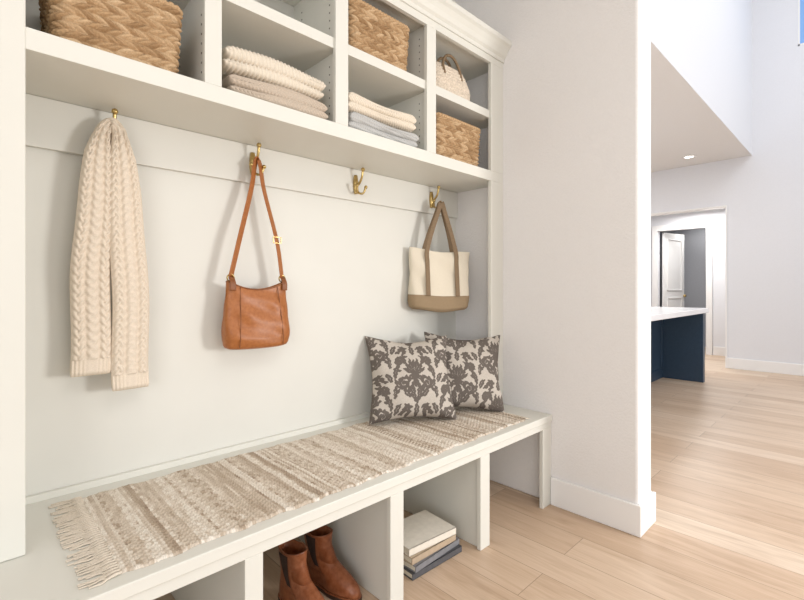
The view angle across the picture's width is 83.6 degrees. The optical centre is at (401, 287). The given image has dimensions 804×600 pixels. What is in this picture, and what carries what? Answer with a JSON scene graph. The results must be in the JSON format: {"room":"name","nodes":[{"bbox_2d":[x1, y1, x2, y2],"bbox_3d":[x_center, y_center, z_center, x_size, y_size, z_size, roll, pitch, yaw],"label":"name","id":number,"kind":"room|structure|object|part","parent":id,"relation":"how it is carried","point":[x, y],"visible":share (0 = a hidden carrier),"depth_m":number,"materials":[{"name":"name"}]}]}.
{"room":"mudroom","nodes":[
{"label":"mudroom","id":0,"kind":"room"},
{"bbox_2d":[26,0,455,495],"bbox_3d":[-1.767,-0.350,0.927,5.740,3.000,0.120,0,0,-44],"label":"wall","id":1,"kind":"structure","parent":0,"point":[345,263],"depth_m":1.79,"materials":[{"name":"paint"}]},
{"bbox_2d":[26,94,457,217],"bbox_3d":[-1.034,-0.524,1.536,3.839,0.160,0.017,0,0,-44],"label":"hook rail","id":2,"kind":"object","parent":1,"relation":"attached to","point":[53,125],"visible":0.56,"depth_m":1.80,"materials":[{"name":"paint"}]},
{"bbox_2d":[111,108,117,118],"bbox_3d":[-0.975,-0.536,1.532,0.068,0.130,0.077,0,0,-18],"label":"coat hook","id":3,"kind":"object","parent":2,"relation":"attached to","point":[114,111],"visible":0.14,"depth_m":1.50,"materials":[{"name":"gold metal"}]},
{"bbox_2d":[70,117,149,390],"bbox_3d":[-0.968,-0.112,1.500,0.225,0.912,0.070,0,0,-38],"label":"scarf","id":4,"kind":"object","parent":3,"relation":"hanging from","point":[108,237],"visible":1,"depth_m":1.48,"materials":[{"name":"beige fabric"}]},
{"bbox_2d":[249,143,265,175],"bbox_3d":[-0.606,-0.536,1.888,0.068,0.130,0.077,0,0,-18],"label":"coat hook","id":5,"kind":"object","parent":2,"relation":"attached to","point":[252,154],"visible":0.76,"depth_m":1.89,"materials":[{"name":"gold metal"}]},
{"bbox_2d":[221,156,289,349],"bbox_3d":[-0.598,-0.150,1.856,0.284,0.791,0.116,0,0,-44],"label":"leather shoulder bag","id":6,"kind":"object","parent":5,"relation":"hanging from","point":[252,318],"visible":1,"depth_m":1.82,"materials":[{"name":"brown leather"}]},
{"bbox_2d":[353,167,367,194],"bbox_3d":[-0.208,-0.536,2.270,0.068,0.130,0.077,0,0,-18],"label":"coat hook","id":7,"kind":"object","parent":2,"relation":"attached to","point":[356,183],"visible":1,"depth_m":2.27,"materials":[{"name":"gold metal"}]},
{"bbox_2d":[429,186,441,207],"bbox_3d":[0.202,-0.536,2.664,0.068,0.130,0.077,0,0,-18],"label":"coat hook","id":8,"kind":"object","parent":2,"relation":"attached to","point":[432,199],"visible":0.88,"depth_m":2.67,"materials":[{"name":"gold metal"}]},
{"bbox_2d":[407,201,469,311],"bbox_3d":[0.216,-0.181,2.591,0.396,0.648,0.136,2,-1,-19],"label":"tote bag","id":9,"kind":"object","parent":8,"relation":"hanging from","point":[438,281],"visible":1,"depth_m":2.55,"materials":[{"name":"fabric"}]},
{"bbox_3d":[0.208,-0.228,2.621,0.211,0.544,0.073,2,-1,-19],"label":"handle","id":10,"kind":"part","parent":9,"relation":"part of","materials":[{"name":"brown leather"}]},
{"bbox_3d":[0.210,0.089,2.588,0.368,0.098,0.127,2,-1,-19],"label":"panel","id":11,"kind":"part","parent":9,"relation":"part of","materials":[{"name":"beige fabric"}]},
{"bbox_3d":[0.228,-0.228,2.561,0.211,0.544,0.073,2,-1,-19],"label":"handle","id":12,"kind":"part","parent":9,"relation":"part of","materials":[{"name":"brown leather"}]},
{"bbox_2d":[154,347,803,599],"bbox_3d":[2.349,1.200,2.607,14.000,0.100,9.500,0,0,-44],"label":"floor","id":13,"kind":"structure","parent":0,"point":[727,449],"depth_m":2.12,"materials":[{"name":"brown wood"}]},
{"bbox_2d":[0,404,551,599],"bbox_3d":[-0.811,0.901,1.304,3.839,0.498,0.660,0,0,-44],"label":"storage bench","id":14,"kind":"object","parent":13,"relation":"on","point":[365,519],"visible":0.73,"depth_m":1.59,"materials":[{"name":"paint"}]},
{"bbox_2d":[0,0,511,562],"bbox_3d":[-0.897,-0.368,1.393,3.840,2.083,0.412,0,0,-44],"label":"shelving unit","id":15,"kind":"object","parent":14,"relation":"on","point":[193,98],"visible":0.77,"depth_m":1.65,"materials":[{"name":"paint"}]},
{"bbox_3d":[-1.109,-0.339,1.227,0.103,2.023,0.358,0,0,-44],"label":"divider panel","id":16,"kind":"part","parent":15,"relation":"part of","materials":[{"name":"paint"}]},
{"bbox_2d":[38,0,182,72],"bbox_3d":[-0.904,-0.775,1.406,0.348,0.226,0.295,0,0,-44],"label":"wicker basket","id":17,"kind":"object","parent":15,"relation":"in","point":[148,32],"visible":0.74,"depth_m":1.31,"materials":[{"name":"brown wicker"}]},
{"bbox_2d":[222,74,327,118],"bbox_3d":[-0.534,-0.707,1.758,0.401,0.092,0.291,0,0,-44],"label":"throw blanket","id":18,"kind":"object","parent":15,"relation":"on","point":[269,92],"visible":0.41,"depth_m":1.64,"materials":[{"name":"beige fabric"}]},
{"bbox_2d":[222,46,325,100],"bbox_3d":[-0.545,-0.791,1.745,0.409,0.100,0.296,0,0,-44],"label":"throw blanket","id":19,"kind":"object","parent":18,"relation":"on","point":[235,60],"visible":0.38,"depth_m":1.61,"materials":[{"name":"beige fabric"}]},
{"bbox_2d":[348,0,409,71],"bbox_3d":[-0.183,-1.119,2.101,0.381,0.224,0.293,0,0,-44],"label":"wicker basket","id":20,"kind":"object","parent":15,"relation":"in","point":[374,32],"visible":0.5,"depth_m":1.98,"materials":[{"name":"brown wicker"}]},
{"bbox_2d":[348,112,418,146],"bbox_3d":[-0.165,-0.705,2.112,0.418,0.089,0.292,0,0,-44],"label":"throw blanket","id":21,"kind":"object","parent":15,"relation":"on","point":[358,121],"visible":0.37,"depth_m":1.98,"materials":[{"name":"grey fabric"}]},
{"bbox_2d":[348,92,415,132],"bbox_3d":[-0.174,-0.784,2.103,0.408,0.093,0.293,0,0,-44],"label":"throw blanket","id":22,"kind":"object","parent":21,"relation":"on","point":[399,120],"visible":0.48,"depth_m":1.99,"materials":[{"name":"beige fabric"}]},
{"bbox_2d":[436,54,469,100],"bbox_3d":[0.250,-1.132,2.444,0.333,0.250,0.140,0,0,-44],"label":"woven handbag","id":23,"kind":"object","parent":15,"relation":"on","point":[452,80],"visible":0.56,"depth_m":2.40,"materials":[{"name":"white wicker"}]},
{"bbox_3d":[0.225,-1.193,2.464,0.159,0.129,0.035,0,0,-44],"label":"handle","id":24,"kind":"part","parent":23,"relation":"part of","materials":[{"name":"brown leather"}]},
{"bbox_3d":[0.268,-1.193,2.418,0.159,0.129,0.035,0,0,-44],"label":"handle","id":25,"kind":"part","parent":23,"relation":"part of","materials":[{"name":"brown leather"}]},
{"bbox_3d":[-0.781,-1.357,1.273,3.839,0.105,0.078,0,0,-44],"label":"crown moulding","id":26,"kind":"part","parent":15,"relation":"part of","materials":[{"name":"paint"}]},
{"bbox_2d":[436,112,480,166],"bbox_3d":[0.213,-0.775,2.482,0.401,0.226,0.293,0,0,-44],"label":"wicker basket","id":27,"kind":"object","parent":15,"relation":"in","point":[456,139],"visible":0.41,"depth_m":2.36,"materials":[{"name":"brown wicker"}]},
{"bbox_2d":[48,407,529,589],"bbox_3d":[-0.213,0.668,1.848,1.916,0.010,0.560,0,0,-44],"label":"table runner","id":28,"kind":"object","parent":14,"relation":"on","point":[130,527],"visible":0.91,"depth_m":1.48,"materials":[{"name":"fabric"}]},
{"bbox_2d":[365,335,456,424],"bbox_3d":[0.048,0.459,2.289,0.458,0.417,0.235,0,0,-13],"label":"throw pillow","id":29,"kind":"object","parent":28,"relation":"on","point":[409,379],"visible":1,"depth_m":2.23,"materials":[{"name":"fabric"}]},
{"bbox_2d":[424,332,504,412],"bbox_3d":[0.338,0.460,2.461,0.455,0.425,0.222,0,0,-2],"label":"throw pillow","id":30,"kind":"object","parent":28,"relation":"on","point":[472,365],"visible":0.73,"depth_m":2.40,"materials":[{"name":"fabric"}]},
{"bbox_2d":[278,539,324,599],"bbox_3d":[-0.346,1.035,1.599,0.286,0.229,0.095,0,0,40],"label":"boot","id":31,"kind":"object","parent":13,"relation":"on","point":[295,583],"visible":0.95,"depth_m":1.60,"materials":[{"name":"leather"}]},
{"bbox_2d":[304,525,361,599],"bbox_3d":[-0.271,1.035,1.723,0.286,0.229,0.095,0,0,34],"label":"boot","id":32,"kind":"object","parent":13,"relation":"on","point":[330,577],"visible":0.8,"depth_m":1.71,"materials":[{"name":"leather"}]},
{"bbox_2d":[403,510,461,580],"bbox_3d":[0.077,1.094,1.946,0.302,0.112,0.234,0,0,-44],"label":"book stack","id":33,"kind":"object","parent":13,"relation":"on","point":[429,541],"visible":0.81,"depth_m":1.89,"materials":[{"name":"paper"},{"name":"book cloth"},{"name":"cardboard"}]},
{"bbox_2d":[651,306,708,382],"bbox_3d":[2.238,0.698,4.971,2.920,0.905,1.340,0,0,-44],"label":"kitchen island","id":34,"kind":"object","parent":13,"relation":"on","point":[677,333],"visible":0.19,"depth_m":5.58,"materials":[{"name":"wood"}]},
{"bbox_2d":[651,306,708,320],"bbox_3d":[2.238,0.273,4.971,2.920,0.055,1.340,0,0,-44],"label":"island countertop","id":35,"kind":"structure","parent":34,"relation":"on","point":[657,313],"depth_m":4.85,"materials":[{"name":"stone"}]},
{"bbox_3d":[3.261,0.725,5.928,0.080,0.850,1.220,0,0,-44],"label":"panel","id":36,"kind":"part","parent":34,"relation":"part of","materials":[{"name":"blue paint"}]},
{"bbox_2d":[456,0,650,504],"bbox_3d":[-0.311,-0.350,3.687,0.185,3.000,4.255,0,0,-44],"label":"wall","id":37,"kind":"structure","parent":0,"point":[577,73],"depth_m":2.32,"materials":[{"name":"paint"}]},
{"bbox_2d":[551,477,655,537],"bbox_3d":[-0.271,1.077,3.645,0.217,0.145,4.171,0,0,-44],"label":"baseboard","id":38,"kind":"structure","parent":37,"relation":"attached to","point":[628,517],"depth_m":2.19,"materials":[{"name":"paint"}]},
{"bbox_2d":[660,228,705,346],"bbox_3d":[5.504,-0.100,8.558,1.200,2.500,2.300,0,0,-44],"label":"wall","id":39,"kind":"structure","parent":0,"point":[694,239],"depth_m":8.96,"materials":[{"name":"grey paint"}]},
{"bbox_2d":[651,209,724,346],"bbox_3d":[5.244,-0.100,7.891,0.100,2.500,3.100,0,0,-44],"label":"wall","id":40,"kind":"structure","parent":0,"point":[717,216],"depth_m":7.70,"materials":[{"name":"white paint"}]},
{"bbox_2d":[662,233,683,306],"bbox_3d":[5.166,0.055,8.564,0.700,2.170,0.035,0,0,-31],"label":"leaf","id":41,"kind":"object","parent":40,"relation":"attached to","point":[674,247],"visible":0.56,"depth_m":8.52,"materials":[{"name":"paint"}]},
{"bbox_2d":[667,239,681,306],"bbox_3d":[5.178,0.055,8.544,0.500,1.950,0.012,0,0,-31],"label":"trim","id":42,"kind":"structure","parent":41,"relation":"attached to","point":[667,239],"depth_m":8.53,"materials":[{"name":"paint"}]},
{"bbox_2d":[652,221,712,354],"bbox_3d":[4.996,0.000,8.055,0.030,2.300,0.940,0,0,-44],"label":"door frame","id":43,"kind":"structure","parent":40,"relation":"attached to","point":[708,224],"depth_m":7.76,"materials":[{"name":"paint"}]},
{"bbox_2d":[713,346,724,355],"bbox_3d":[5.770,1.075,7.260,0.016,0.150,1.260,0,0,-44],"label":"baseboard","id":44,"kind":"structure","parent":40,"relation":"attached to","point":[719,351],"depth_m":7.64,"materials":[{"name":"paint"}]},
{"bbox_2d":[651,42,750,171],"bbox_3d":[1.578,-1.899,5.777,5.434,0.101,3.862,0,0,-44],"label":"ceiling","id":45,"kind":"structure","parent":0,"point":[682,123],"depth_m":5.15,"materials":[{"name":"paint"}]},
{"bbox_2d":[682,155,695,158],"bbox_3d":[4.040,-1.843,6.330,0.170,0.011,0.170,0,0,-44],"label":"recessed light","id":46,"kind":"object","parent":45,"relation":"in","point":[687,156],"visible":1,"depth_m":6.31,"materials":[{"name":"paint"}]},
{"bbox_2d":[651,0,751,154],"bbox_3d":[2.877,-3.350,4.428,5.434,2.999,0.120,0,0,-44],"label":"wall","id":47,"kind":"structure","parent":0,"point":[708,42],"depth_m":4.78,"materials":[{"name":"white paint"}]},
{"bbox_2d":[651,0,803,364],"bbox_3d":[5.544,-1.850,5.682,0.150,6.000,9.500,0,0,-44],"label":"wall","id":48,"kind":"structure","parent":0,"point":[762,192],"depth_m":6.16,"materials":[{"name":"paint"}]},
{"bbox_2d":[651,205,726,367],"bbox_3d":[4.268,-0.020,7.001,0.180,2.340,1.330,0,0,-44],"label":"trim","id":49,"kind":"structure","parent":48,"relation":"attached to","point":[723,206],"depth_m":6.47,"materials":[{"name":"paint"}]},
{"bbox_2d":[727,358,803,375],"bbox_3d":[6.726,1.075,4.335,0.016,0.150,5.920,0,0,-44],"label":"baseboard","id":50,"kind":"structure","parent":48,"relation":"attached to","point":[733,363],"depth_m":6.14,"materials":[{"name":"paint"}]},
{"bbox_2d":[798,0,803,45],"bbox_3d":[5.722,-3.815,5.440,0.050,1.270,1.405,0,0,-44],"label":"frame","id":51,"kind":"object","parent":48,"relation":"attached to","point":[799,44],"visible":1,"depth_m":5.92,"materials":[{"name":"paint"}]},
{"bbox_2d":[800,0,803,43],"bbox_3d":[5.715,-3.815,5.433,0.010,1.250,1.385,0,0,-44],"label":"glass","id":52,"kind":"object","parent":48,"relation":"attached to","point":[801,1],"visible":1,"depth_m":5.91,"materials":[{"name":"blue glass"}]}
]}

